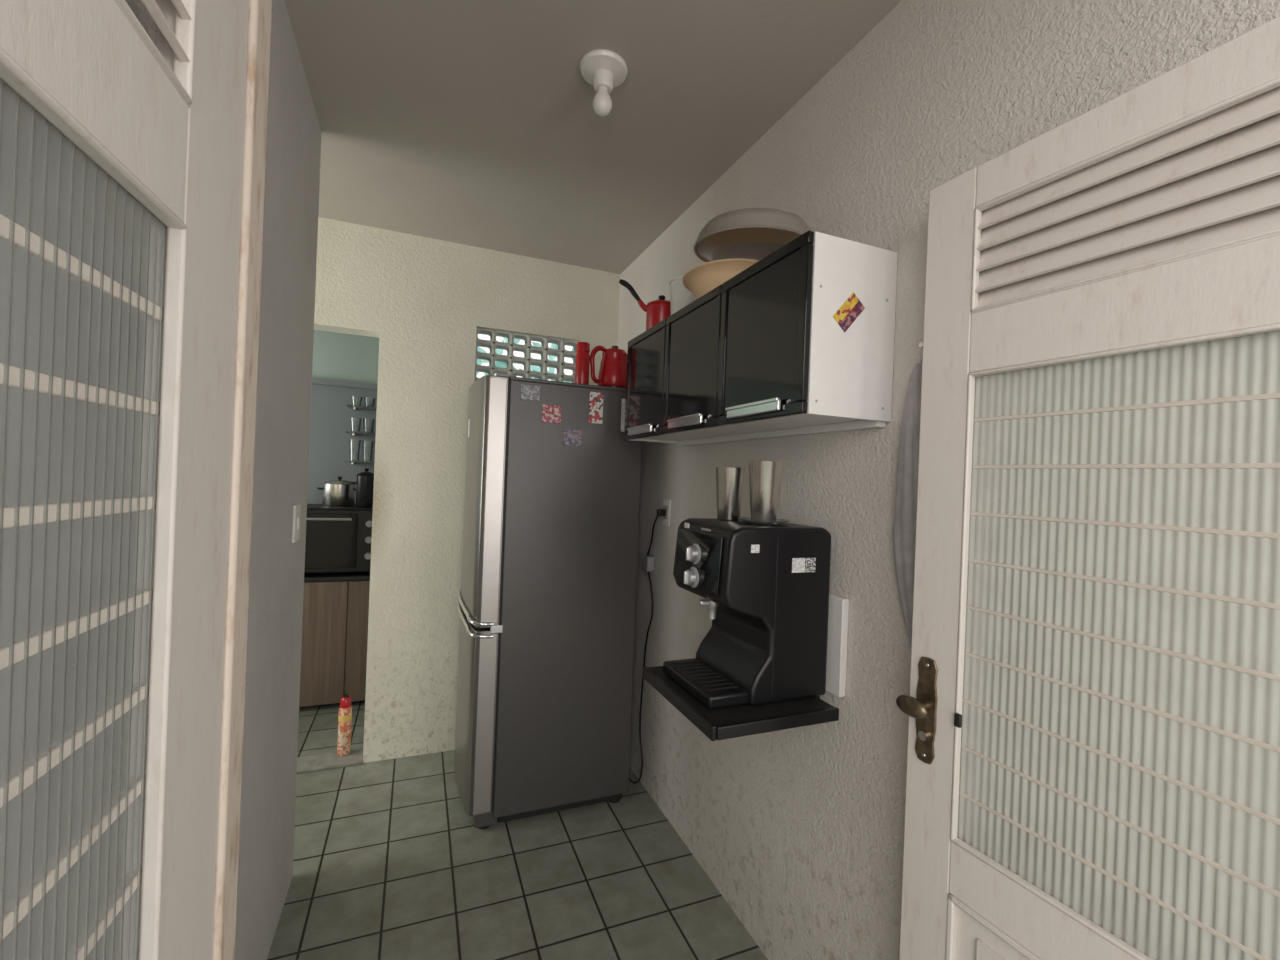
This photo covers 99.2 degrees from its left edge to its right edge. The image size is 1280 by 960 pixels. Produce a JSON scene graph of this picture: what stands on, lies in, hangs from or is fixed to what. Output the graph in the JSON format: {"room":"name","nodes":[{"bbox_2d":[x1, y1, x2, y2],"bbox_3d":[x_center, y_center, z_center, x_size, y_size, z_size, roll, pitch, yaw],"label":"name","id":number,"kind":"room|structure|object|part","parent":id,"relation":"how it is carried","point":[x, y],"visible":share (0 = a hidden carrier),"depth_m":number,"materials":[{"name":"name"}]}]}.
{"room":"kitchen","nodes":[
{"label":"kitchen","id":0,"kind":"room"},
{"bbox_2d":[0,0,321,959],"bbox_3d":[-0.779,0.102,0.759,0.140,2.650,2.490,2,0,-22],"label":"wall","id":1,"kind":"structure","parent":0,"point":[293,140],"depth_m":1.36,"materials":[{"name":"paint"}]},
{"bbox_2d":[292,504,300,542],"bbox_3d":[-1.103,0.139,1.753,0.014,0.120,0.075,2,0,-22],"label":"light switch","id":2,"kind":"object","parent":1,"relation":"attached to","point":[296,508],"visible":1,"depth_m":1.73,"materials":[{"name":"white plastic"}]},
{"bbox_2d":[307,330,378,504],"bbox_3d":[-2.665,0.028,3.677,2.650,2.650,0.120,2,0,-22],"label":"wall","id":3,"kind":"structure","parent":0,"point":[329,448],"depth_m":3.83,"materials":[{"name":"grey paint"}]},
{"bbox_2d":[312,378,377,389],"bbox_3d":[-2.597,-0.695,3.607,2.370,0.040,0.040,2,0,-22],"label":"ledge","id":4,"kind":"object","parent":3,"relation":"attached to","point":[318,381],"visible":0.02,"depth_m":3.81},
{"bbox_2d":[344,405,376,463],"bbox_3d":[-1.762,-0.300,3.866,0.560,0.400,0.199,2,0,-22],"label":"wall shelf","id":5,"kind":"object","parent":3,"relation":"attached to","point":[355,407],"visible":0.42,"depth_m":3.77,"materials":[{"name":"silver metal"}]},
{"bbox_2d":[349,439,360,460],"bbox_3d":[-1.979,-0.204,3.780,0.072,0.150,0.072,2,0,-22],"label":"drinking glass","id":6,"kind":"object","parent":5,"relation":"on","point":[359,443],"visible":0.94,"depth_m":3.77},
{"bbox_2d":[350,418,361,431],"bbox_3d":[-1.972,-0.379,3.780,0.072,0.100,0.072,2,0,-22],"label":"drinking glass","id":7,"kind":"object","parent":5,"relation":"on","point":[350,418],"visible":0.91,"depth_m":3.77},
{"bbox_2d":[351,396,361,405],"bbox_3d":[-1.966,-0.543,3.780,0.072,0.070,0.072,2,0,-22],"label":"drinking glass","id":8,"kind":"object","parent":5,"relation":"on","point":[351,396],"visible":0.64,"depth_m":3.77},
{"bbox_3d":[-1.761,-0.316,3.866,0.560,0.008,0.198,2,0,-22],"label":"shelf","id":9,"kind":"part","parent":5,"relation":"part of","materials":[{"name":"clear glass"}]},
{"bbox_3d":[-1.754,-0.496,3.866,0.560,0.008,0.198,2,0,-22],"label":"shelf","id":10,"kind":"part","parent":5,"relation":"part of","materials":[{"name":"clear glass"}]},
{"bbox_2d":[362,440,373,461],"bbox_3d":[-1.905,-0.201,3.810,0.072,0.150,0.072,2,0,-22],"label":"drinking glass","id":11,"kind":"object","parent":5,"relation":"on","point":[362,440],"visible":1,"depth_m":3.80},
{"bbox_2d":[363,418,373,432],"bbox_3d":[-1.898,-0.376,3.810,0.072,0.100,0.072,2,0,-22],"label":"drinking glass","id":12,"kind":"object","parent":5,"relation":"on","point":[364,418],"visible":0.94,"depth_m":3.80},
{"bbox_2d":[364,397,374,406],"bbox_3d":[-1.892,-0.541,3.810,0.072,0.070,0.072,2,0,-22],"label":"drinking glass","id":13,"kind":"object","parent":5,"relation":"on","point":[364,397],"visible":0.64,"depth_m":3.80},
{"bbox_2d":[314,217,619,762],"bbox_3d":[-1.717,0.065,2.611,3.600,2.650,0.130,2,0,-22],"label":"wall","id":14,"kind":"structure","parent":0,"point":[425,300],"depth_m":2.79,"materials":[{"name":"paint"}]},
{"bbox_2d":[475,328,577,382],"bbox_3d":[-0.636,-0.561,3.053,0.570,0.485,0.090,2,0,-22],"label":"window","id":15,"kind":"structure","parent":14,"relation":"in","point":[492,344],"depth_m":3.02,"materials":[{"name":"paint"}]},
{"bbox_2d":[267,701,767,959],"bbox_3d":[-1.009,1.444,0.746,3.600,0.050,7.100,2,0,-22],"label":"floor","id":16,"kind":"structure","parent":0,"point":[390,862],"depth_m":1.97,"materials":[{"name":"tile"}]},
{"bbox_2d":[212,0,271,959],"bbox_3d":[-0.537,0.390,0.694,0.036,2.068,0.062,2,0,-20],"label":"door frame","id":17,"kind":"structure","parent":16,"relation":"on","point":[259,18],"depth_m":0.68,"materials":[{"name":"paint"}]},
{"bbox_2d":[297,749,362,773],"bbox_3d":[-1.766,1.382,2.604,0.800,0.015,0.145,2,0,-22],"label":"threshold","id":18,"kind":"object","parent":16,"relation":"on","point":[319,762],"depth_m":2.68,"materials":[{"name":"stone"}]},
{"bbox_2d":[337,694,351,755],"bbox_3d":[-1.494,1.236,2.759,0.061,0.296,0.061,2,0,-22],"label":"spray can","id":19,"kind":"object","parent":18,"relation":"on","point":[345,710],"visible":1,"depth_m":2.73,"materials":[{"name":"multicoloured metal"}]},
{"bbox_2d":[299,572,369,707],"bbox_3d":[-2.097,0.976,3.519,1.290,0.799,0.610,2,0,-22],"label":"base cabinet","id":20,"kind":"object","parent":16,"relation":"on","point":[335,605],"visible":0.19,"depth_m":3.30,"materials":[{"name":"brown wood"}]},
{"bbox_3d":[-1.989,0.980,3.254,0.411,0.740,0.018,2,0,-22],"label":"door","id":21,"kind":"part","parent":20,"relation":"part of","materials":[{"name":"brown wood"}]},
{"bbox_2d":[304,572,369,581],"bbox_3d":[-2.082,0.589,3.519,1.290,0.025,0.610,2,0,-22],"label":"countertop","id":22,"kind":"structure","parent":20,"relation":"on","point":[353,576],"depth_m":3.32,"materials":[{"name":"black stone"}]},
{"bbox_2d":[304,504,372,573],"bbox_3d":[-1.974,0.373,3.474,0.600,0.412,0.488,2,0,-22],"label":"countertop oven","id":23,"kind":"object","parent":22,"relation":"on","point":[338,538],"visible":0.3,"depth_m":3.31,"materials":[{"name":"black metal"}]},
{"bbox_3d":[-1.930,0.232,3.235,0.390,0.016,0.016,2,0,-22],"label":"handle","id":24,"kind":"part","parent":23,"relation":"part of","materials":[{"name":"grey plastic"}]},
{"bbox_3d":[-1.948,0.367,3.266,0.450,0.331,0.012,2,0,-22],"label":"door glass","id":25,"kind":"part","parent":23,"relation":"part of","materials":[{"name":"black glass"}]},
{"bbox_2d":[317,476,355,505],"bbox_3d":[-1.946,0.071,3.528,0.195,0.190,0.213,2,0,27],"label":"cooking pot","id":26,"kind":"object","parent":23,"relation":"on","point":[339,492],"visible":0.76,"depth_m":3.46,"materials":[{"name":"silver metal"}]},
{"bbox_3d":[-1.944,0.011,3.528,0.190,0.025,0.190,2,0,-22],"label":"lid","id":27,"kind":"part","parent":26,"relation":"part of","materials":[{"name":"silver metal"}]},
{"bbox_2d":[350,468,373,507],"bbox_3d":[-1.740,0.049,3.461,0.183,0.250,0.120,2,0,-22],"label":"cooking pot","id":28,"kind":"object","parent":23,"relation":"on","point":[365,480],"visible":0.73,"depth_m":3.41,"materials":[{"name":"metal"}]},
{"bbox_3d":[-1.736,-0.041,3.461,0.116,0.025,0.116,2,0,-22],"label":"lid","id":29,"kind":"part","parent":28,"relation":"part of","materials":[{"name":"black plastic"}]},
{"bbox_3d":[-1.603,0.995,3.411,0.411,0.740,0.018,2,0,-22],"label":"door","id":30,"kind":"part","parent":20,"relation":"part of","materials":[{"name":"brown wood"}]},
{"bbox_2d":[454,373,641,829],"bbox_3d":[-0.485,0.502,2.627,0.737,1.872,0.715,2,0,-22],"label":"refrigerator","id":31,"kind":"object","parent":16,"relation":"on","point":[546,604],"visible":0.98,"depth_m":2.31,"materials":[{"name":"silver metal"}]},
{"bbox_3d":[-0.796,0.611,2.483,0.092,0.045,0.689,2,0,-28],"label":"handle","id":32,"kind":"part","parent":31,"relation":"part of","materials":[{"name":"silver metal"}]},
{"bbox_3d":[-0.794,0.561,2.483,0.092,0.045,0.689,2,0,-28],"label":"handle","id":33,"kind":"part","parent":31,"relation":"part of","materials":[{"name":"silver metal"}]},
{"bbox_3d":[-0.777,0.979,2.523,0.122,0.747,0.696,2,0,-22],"label":"door","id":34,"kind":"part","parent":31,"relation":"part of","materials":[{"name":"silver metal"}]},
{"bbox_3d":[-0.742,0.083,2.523,0.122,1.021,0.696,2,0,-22],"label":"door","id":35,"kind":"part","parent":31,"relation":"part of","materials":[{"name":"silver metal"}]},
{"bbox_2d":[575,342,589,384],"bbox_3d":[-0.262,-0.519,2.477,0.064,0.206,0.064,2,0,-22],"label":"bottle","id":36,"kind":"object","parent":31,"relation":"on","point":[582,362],"visible":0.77,"depth_m":2.45,"materials":[{"name":"plastic"}]},
{"bbox_2d":[590,346,626,388],"bbox_3d":[-0.127,-0.520,2.545,0.156,0.220,0.180,2,0,26],"label":"electric kettle","id":37,"kind":"object","parent":31,"relation":"on","point":[613,365],"visible":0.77,"depth_m":2.50,"materials":[{"name":"red plastic"}]},
{"bbox_3d":[-0.195,-0.533,2.517,0.082,0.178,0.029,2,0,-32],"label":"handle","id":38,"kind":"part","parent":37,"relation":"part of","materials":[{"name":"red plastic"}]},
{"bbox_3d":[-0.422,1.356,0.264,0.030,0.148,0.545,2,0,-20],"label":"rail","id":39,"kind":"object","parent":16,"relation":"on","visible":0},
{"bbox_3d":[-0.380,0.322,0.264,0.033,1.920,0.545,2,0,-20],"label":"door","id":40,"kind":"structure","parent":39,"relation":"on","visible":0},
{"bbox_2d":[0,214,163,959],"bbox_3d":[-0.380,0.203,0.263,0.010,0.726,0.545,2,0,-20],"label":"bars","id":41,"kind":"object","parent":40,"relation":"attached to","point":[43,761],"visible":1,"depth_m":0.40,"materials":[{"name":"paint"}]},
{"bbox_2d":[0,0,248,959],"bbox_3d":[-0.408,0.395,0.334,0.033,2.068,0.694,2,0,-20],"label":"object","id":42,"kind":"structure","parent":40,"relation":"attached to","point":[79,557],"depth_m":0.52,"materials":[{"name":"white wood"}]},
{"bbox_3d":[-0.367,0.203,0.267,0.015,0.891,0.545,2,0,-20],"label":"bead glass","id":43,"kind":"part","parent":42,"relation":"part of","materials":[{"name":"glass"}]},
{"bbox_3d":[-0.503,0.392,0.590,0.030,2.068,0.149,2,0,-20],"label":"lock stile","id":44,"kind":"part","parent":42,"relation":"part of","materials":[{"name":"white wood"}]},
{"bbox_2d":[114,0,190,107],"bbox_3d":[-0.351,-0.457,0.264,0.033,0.207,0.545,2,0,-20],"label":"louvre slats","id":45,"kind":"object","parent":40,"relation":"attached to","point":[152,6],"visible":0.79,"depth_m":0.48,"materials":[{"name":"paint"}]},
{"bbox_2d":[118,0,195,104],"bbox_3d":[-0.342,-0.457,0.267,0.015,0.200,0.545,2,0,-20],"label":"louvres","id":46,"kind":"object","parent":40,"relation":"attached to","point":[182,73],"visible":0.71,"depth_m":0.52,"materials":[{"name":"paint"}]},
{"bbox_3d":[-0.275,0.401,-0.040,0.030,2.068,0.100,2,0,-20],"label":"stile","id":47,"kind":"object","parent":16,"relation":"on","visible":0},
{"bbox_2d":[0,0,187,222],"bbox_3d":[-0.357,-0.300,0.264,0.030,0.115,0.545,2,0,-20],"label":"rail","id":48,"kind":"object","parent":47,"relation":"attached to","point":[87,55],"visible":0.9,"depth_m":0.40,"materials":[{"name":"paint"}]},
{"bbox_2d":[284,0,901,273],"bbox_3d":[-1.328,-1.296,1.787,3.600,0.100,4.850,2,0,-22],"label":"ceiling","id":49,"kind":"structure","parent":0,"point":[475,123],"depth_m":1.75,"materials":[{"name":"paint"}]},
{"bbox_2d":[580,49,627,116],"bbox_3d":[-0.108,-1.130,1.584,0.140,0.137,0.140,2,0,-22],"label":"ceiling light","id":50,"kind":"object","parent":49,"relation":"attached to","point":[605,70],"depth_m":1.56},
{"bbox_2d":[618,0,1279,959],"bbox_3d":[0.516,0.152,1.698,0.150,2.650,3.250,2,0,-22],"label":"wall","id":51,"kind":"structure","parent":0,"point":[799,830],"depth_m":1.41,"materials":[{"name":"paint"}]},
{"bbox_2d":[629,509,665,783],"bbox_3d":[0.019,0.795,2.566,0.059,1.334,0.289,2,0,-22],"label":"power cord","id":52,"kind":"object","parent":51,"relation":"attached to","point":[648,562],"visible":0.94,"depth_m":2.56,"materials":[{"name":"black plastic"}]},
{"bbox_2d":[662,499,670,526],"bbox_3d":[0.119,0.147,2.457,0.012,0.120,0.075,2,0,-22],"label":"wall outlet","id":53,"kind":"object","parent":51,"relation":"attached to","point":[666,519],"visible":0.98,"depth_m":2.44,"materials":[{"name":"white plastic"}]},
{"bbox_2d":[663,506,667,518],"bbox_3d":[0.115,0.147,2.455,0.005,0.060,0.045,2,0,-22],"label":"socket","id":54,"kind":"object","parent":53,"relation":"attached to","point":[664,507],"depth_m":2.44,"materials":[{"name":"grey plastic"}]},
{"bbox_2d":[642,666,838,740],"bbox_3d":[0.278,0.601,1.482,0.421,0.094,0.414,2,0,-22],"label":"wall shelf","id":55,"kind":"object","parent":51,"relation":"attached to","point":[722,723],"visible":0.51,"depth_m":1.31,"materials":[{"name":"black plastic"}]},
{"bbox_2d":[663,518,830,708],"bbox_3d":[0.278,0.336,1.492,0.354,0.440,0.296,2,0,-22],"label":"coffee machine","id":56,"kind":"object","parent":55,"relation":"on","point":[765,588],"visible":0.98,"depth_m":1.39,"materials":[{"name":"black plastic"}]},
{"bbox_3d":[0.130,0.256,1.434,0.020,0.042,0.042,2,0,-22],"label":"knob","id":57,"kind":"part","parent":56,"relation":"part of","materials":[{"name":"silver metal"}]},
{"bbox_3d":[0.136,0.195,1.436,0.020,0.042,0.042,2,0,-22],"label":"knob","id":58,"kind":"part","parent":56,"relation":"part of","materials":[{"name":"silver metal"}]},
{"bbox_3d":[0.151,0.212,1.439,0.014,0.149,0.235,2,0,-22],"label":"control panel","id":59,"kind":"part","parent":56,"relation":"part of","materials":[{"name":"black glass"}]},
{"bbox_2d":[663,658,748,708],"bbox_3d":[0.177,0.536,1.455,0.135,0.033,0.271,2,0,-22],"label":"drip tray","id":60,"kind":"object","parent":56,"relation":"on","point":[707,681],"depth_m":1.40,"materials":[{"name":"black plastic"}]},
{"bbox_2d":[698,599,717,618],"bbox_3d":[0.180,0.339,1.440,0.056,0.055,0.032,2,0,-22],"label":"tap","id":61,"kind":"object","parent":56,"relation":"on","point":[712,606],"depth_m":1.43,"materials":[{"name":"silver metal"}]},
{"bbox_2d":[716,467,744,520],"bbox_3d":[0.254,0.039,1.546,0.085,0.149,0.085,2,0,-22],"label":"steel tumbler","id":62,"kind":"object","parent":56,"relation":"on","point":[729,480],"visible":0.98,"depth_m":1.51,"materials":[{"name":"silver metal"}]},
{"bbox_2d":[738,517,789,524],"bbox_3d":[0.333,0.111,1.471,0.138,0.011,0.138,2,0,-22],"label":"saucer","id":63,"kind":"object","parent":56,"relation":"on","point":[748,520],"visible":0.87,"depth_m":1.44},
{"bbox_2d":[749,461,782,520],"bbox_3d":[0.336,0.031,1.471,0.092,0.161,0.092,2,0,-22],"label":"steel tumbler","id":64,"kind":"object","parent":63,"relation":"on","point":[764,476],"visible":0.91,"depth_m":1.44,"materials":[{"name":"silver metal"}]},
{"bbox_2d":[624,231,897,445],"bbox_3d":[0.269,-0.351,1.781,0.280,0.420,1.134,2,0,-22],"label":"upper cabinet","id":65,"kind":"object","parent":51,"relation":"attached to","point":[799,341],"visible":1,"depth_m":1.34,"materials":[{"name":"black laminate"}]},
{"bbox_3d":[-0.001,-0.190,2.082,0.012,0.030,0.230,2,0,-22],"label":"handle","id":66,"kind":"part","parent":65,"relation":"part of","materials":[{"name":"silver metal"}]},
{"bbox_2d":[619,279,670,329],"bbox_3d":[0.039,-0.694,2.218,0.232,0.246,0.138,2,0,-22],"label":"saucepan","id":67,"kind":"object","parent":65,"relation":"on","point":[658,310],"visible":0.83,"depth_m":2.19,"materials":[{"name":"metal"}]},
{"bbox_3d":[-0.040,-0.773,2.232,0.097,0.095,0.023,2,0,2],"label":"handle","id":68,"kind":"part","parent":67,"relation":"part of","materials":[{"name":"black plastic"}]},
{"bbox_3d":[0.089,-0.721,2.233,0.126,0.025,0.126,2,0,-22],"label":"lid","id":69,"kind":"part","parent":67,"relation":"part of","materials":[{"name":"red plastic"}]},
{"bbox_3d":[0.021,-0.366,2.089,0.011,0.352,0.318,2,0,-22],"label":"door panel","id":70,"kind":"part","parent":65,"relation":"part of","materials":[{"name":"black glass"}]},
{"bbox_3d":[0.019,-0.366,2.088,0.017,0.408,0.374,2,0,-22],"label":"door frame","id":71,"kind":"part","parent":65,"relation":"part of","materials":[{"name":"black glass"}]},
{"bbox_2d":[669,276,695,314],"bbox_3d":[0.176,-0.666,2.108,0.134,0.200,0.134,2,0,-22],"label":"plastic bucket","id":72,"kind":"object","parent":65,"relation":"on","point":[680,296],"visible":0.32,"depth_m":2.06,"materials":[{"name":"white plastic"}]},
{"bbox_3d":[0.142,-0.185,1.733,0.012,0.030,0.230,2,0,-22],"label":"handle","id":73,"kind":"part","parent":65,"relation":"part of","materials":[{"name":"silver metal"}]},
{"bbox_3d":[0.164,-0.361,1.739,0.011,0.352,0.318,2,0,-22],"label":"door panel","id":74,"kind":"part","parent":65,"relation":"part of","materials":[{"name":"black glass"}]},
{"bbox_3d":[0.162,-0.361,1.738,0.017,0.408,0.374,2,0,-22],"label":"door frame","id":75,"kind":"part","parent":65,"relation":"part of","materials":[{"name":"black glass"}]},
{"bbox_2d":[683,258,759,298],"bbox_3d":[0.297,-0.608,1.766,0.320,0.091,0.320,2,0,-22],"label":"plastic basin","id":76,"kind":"object","parent":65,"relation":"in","point":[702,278],"visible":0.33,"depth_m":1.66,"materials":[{"name":"beige plastic"}]},
{"bbox_2d":[693,208,810,261],"bbox_3d":[0.330,-0.701,1.576,0.348,0.101,0.347,2,0,-22],"label":"bowl","id":77,"kind":"object","parent":76,"relation":"on","point":[748,233],"visible":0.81,"depth_m":1.62,"materials":[{"name":"ceramic"}]},
{"bbox_3d":[0.277,-0.168,1.788,0.246,0.015,1.103,2,0,-22],"label":"panel","id":78,"kind":"part","parent":65,"relation":"part of","materials":[{"name":"white laminate"}]},
{"bbox_3d":[0.284,-0.179,1.383,0.012,0.030,0.230,2,0,-22],"label":"handle","id":79,"kind":"part","parent":65,"relation":"part of","materials":[{"name":"silver metal"}]},
{"bbox_3d":[0.306,-0.355,1.389,0.011,0.352,0.318,2,0,-22],"label":"door panel","id":80,"kind":"part","parent":65,"relation":"part of","materials":[{"name":"black glass"}]},
{"bbox_3d":[0.304,-0.355,1.389,0.017,0.408,0.374,2,0,-22],"label":"door frame","id":81,"kind":"part","parent":65,"relation":"part of","materials":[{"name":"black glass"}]},
{"bbox_2d":[826,593,848,696],"bbox_3d":[0.463,0.433,1.573,0.021,0.255,0.350,2,0,-22],"label":"board","id":82,"kind":"object","parent":51,"relation":"attached to","point":[838,605],"visible":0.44,"depth_m":1.42,"materials":[{"name":"plastic"}]},
{"bbox_2d":[893,342,922,646],"bbox_3d":[0.621,0.039,1.197,0.041,0.705,0.156,2,0,-22],"label":"cloth bag","id":83,"kind":"object","parent":51,"relation":"hanging from","point":[904,528],"visible":0.28,"depth_m":1.22,"materials":[{"name":"grey fabric"}]},
{"bbox_2d":[896,16,1279,959],"bbox_3d":[0.703,0.439,0.810,0.082,2.068,0.700,2,0,-27],"label":"door","id":84,"kind":"structure","parent":51,"relation":"in","point":[1251,59],"depth_m":0.86,"materials":[{"name":"paint"}]},
{"bbox_3d":[0.536,0.448,1.078,0.024,0.039,0.068,2,0,-27],"label":"knob","id":85,"kind":"part","parent":84,"relation":"part of","materials":[{"name":"brown metal"}]},
{"bbox_3d":[0.558,0.449,1.082,0.030,0.018,0.018,2,0,-27],"label":"knob stem","id":86,"kind":"part","parent":84,"relation":"part of","materials":[{"name":"gold metal"}]},
{"bbox_2d":[915,656,937,764],"bbox_3d":[0.572,0.460,1.089,0.005,0.210,0.044,2,0,-27],"label":"lock plate","id":87,"kind":"object","parent":84,"relation":"attached to","point":[926,687],"visible":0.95,"depth_m":1.08,"materials":[{"name":"gold metal"}]},
{"bbox_2d":[918,730,928,740],"bbox_3d":[0.565,0.509,1.087,0.008,0.018,0.018,2,0,-26],"label":"cylinder","id":88,"kind":"object","parent":87,"relation":"attached to","point":[923,735],"visible":1,"depth_m":1.08,"materials":[{"name":"silver metal"}]},
{"bbox_3d":[0.593,0.434,1.090,0.030,2.068,0.100,2,0,-27],"label":"lock stile","id":89,"kind":"part","parent":84,"relation":"part of","materials":[{"name":"white wood"}]},
{"bbox_2d":[954,713,961,727],"bbox_3d":[0.600,0.453,1.028,0.008,0.025,0.013,2,0,-27],"label":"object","id":90,"kind":"object","parent":84,"relation":"attached to","point":[957,717],"visible":1,"depth_m":1.02,"materials":[{"name":"black metal"}]},
{"bbox_2d":[975,938,1006,959],"bbox_3d":[0.725,1.059,0.777,0.024,0.435,0.500,2,0,-27],"label":"panel raised","id":91,"kind":"object","parent":84,"relation":"attached to","point":[983,951],"depth_m":0.98,"materials":[{"name":"white wood"}]},
{"bbox_3d":[0.725,1.059,0.777,0.010,0.534,0.600,2,0,-27],"label":"panel","id":92,"kind":"part","parent":84,"relation":"part of","materials":[{"name":"white wood"}]},
{"bbox_3d":[0.716,1.059,0.772,0.015,0.534,0.600,2,0,-27],"label":"bead panel","id":93,"kind":"part","parent":84,"relation":"part of","materials":[{"name":"paint"}]},
{"bbox_3d":[0.737,0.742,0.777,0.030,0.100,0.600,2,0,-27],"label":"middle rail","id":94,"kind":"part","parent":84,"relation":"part of","materials":[{"name":"white wood"}]},
{"bbox_3d":[0.747,0.247,0.772,0.016,0.891,0.600,2,0,-26],"label":"bead glass","id":95,"kind":"part","parent":84,"relation":"part of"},
{"bbox_3d":[0.756,0.247,0.777,0.002,0.891,0.600,2,0,-27],"label":"ribbed glass","id":96,"kind":"part","parent":84,"relation":"part of","materials":[{"name":"glass"}]},
{"bbox_2d":[959,393,1279,959],"bbox_3d":[0.760,0.247,0.779,0.012,0.720,0.600,2,0,-27],"label":"bars","id":97,"kind":"object","parent":84,"relation":"attached to","point":[1257,884],"visible":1,"depth_m":0.81,"materials":[{"name":"paint"}]},
{"bbox_2d":[969,235,1279,372],"bbox_3d":[0.776,-0.255,0.777,0.030,0.115,0.600,2,0,-27],"label":"rail","id":98,"kind":"object","parent":84,"relation":"attached to","point":[1234,288],"visible":0.8,"depth_m":0.81,"materials":[{"name":"paint"}]},
{"bbox_2d":[971,86,1279,313],"bbox_3d":[0.782,-0.413,0.777,0.033,0.207,0.600,2,0,-27],"label":"louvre slats","id":99,"kind":"object","parent":84,"relation":"attached to","point":[1254,208],"visible":1,"depth_m":0.82,"materials":[{"name":"paint"}]},
{"bbox_2d":[971,77,1279,311],"bbox_3d":[0.773,-0.413,0.772,0.016,0.200,0.600,2,0,-26],"label":"frame","id":100,"kind":"object","parent":84,"relation":"attached to","point":[1274,83],"visible":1,"depth_m":0.84,"materials":[{"name":"paint"}]},
{"bbox_3d":[0.788,-0.553,0.777,0.030,0.080,0.600,2,0,-27],"label":"rail","id":101,"kind":"part","parent":84,"relation":"part of","materials":[{"name":"paint"}]},
{"label":"outside","id":102,"kind":"structure","parent":0,"visible":0},
{"bbox_3d":[-0.183,1.476,5.997,3.700,0.050,4.800,2,0,-22],"label":"ground","id":103,"kind":"structure","parent":102,"visible":0},
{"bbox_2d":[476,337,573,382],"bbox_3d":[-0.515,-0.127,5.734,3.251,2.792,0.655,2,0,-22],"label":"shrub","id":104,"kind":"object","parent":103,"relation":"on","point":[516,341],"visible":0.04,"depth_m":5.53,"materials":[{"name":"green plant"}]}
]}

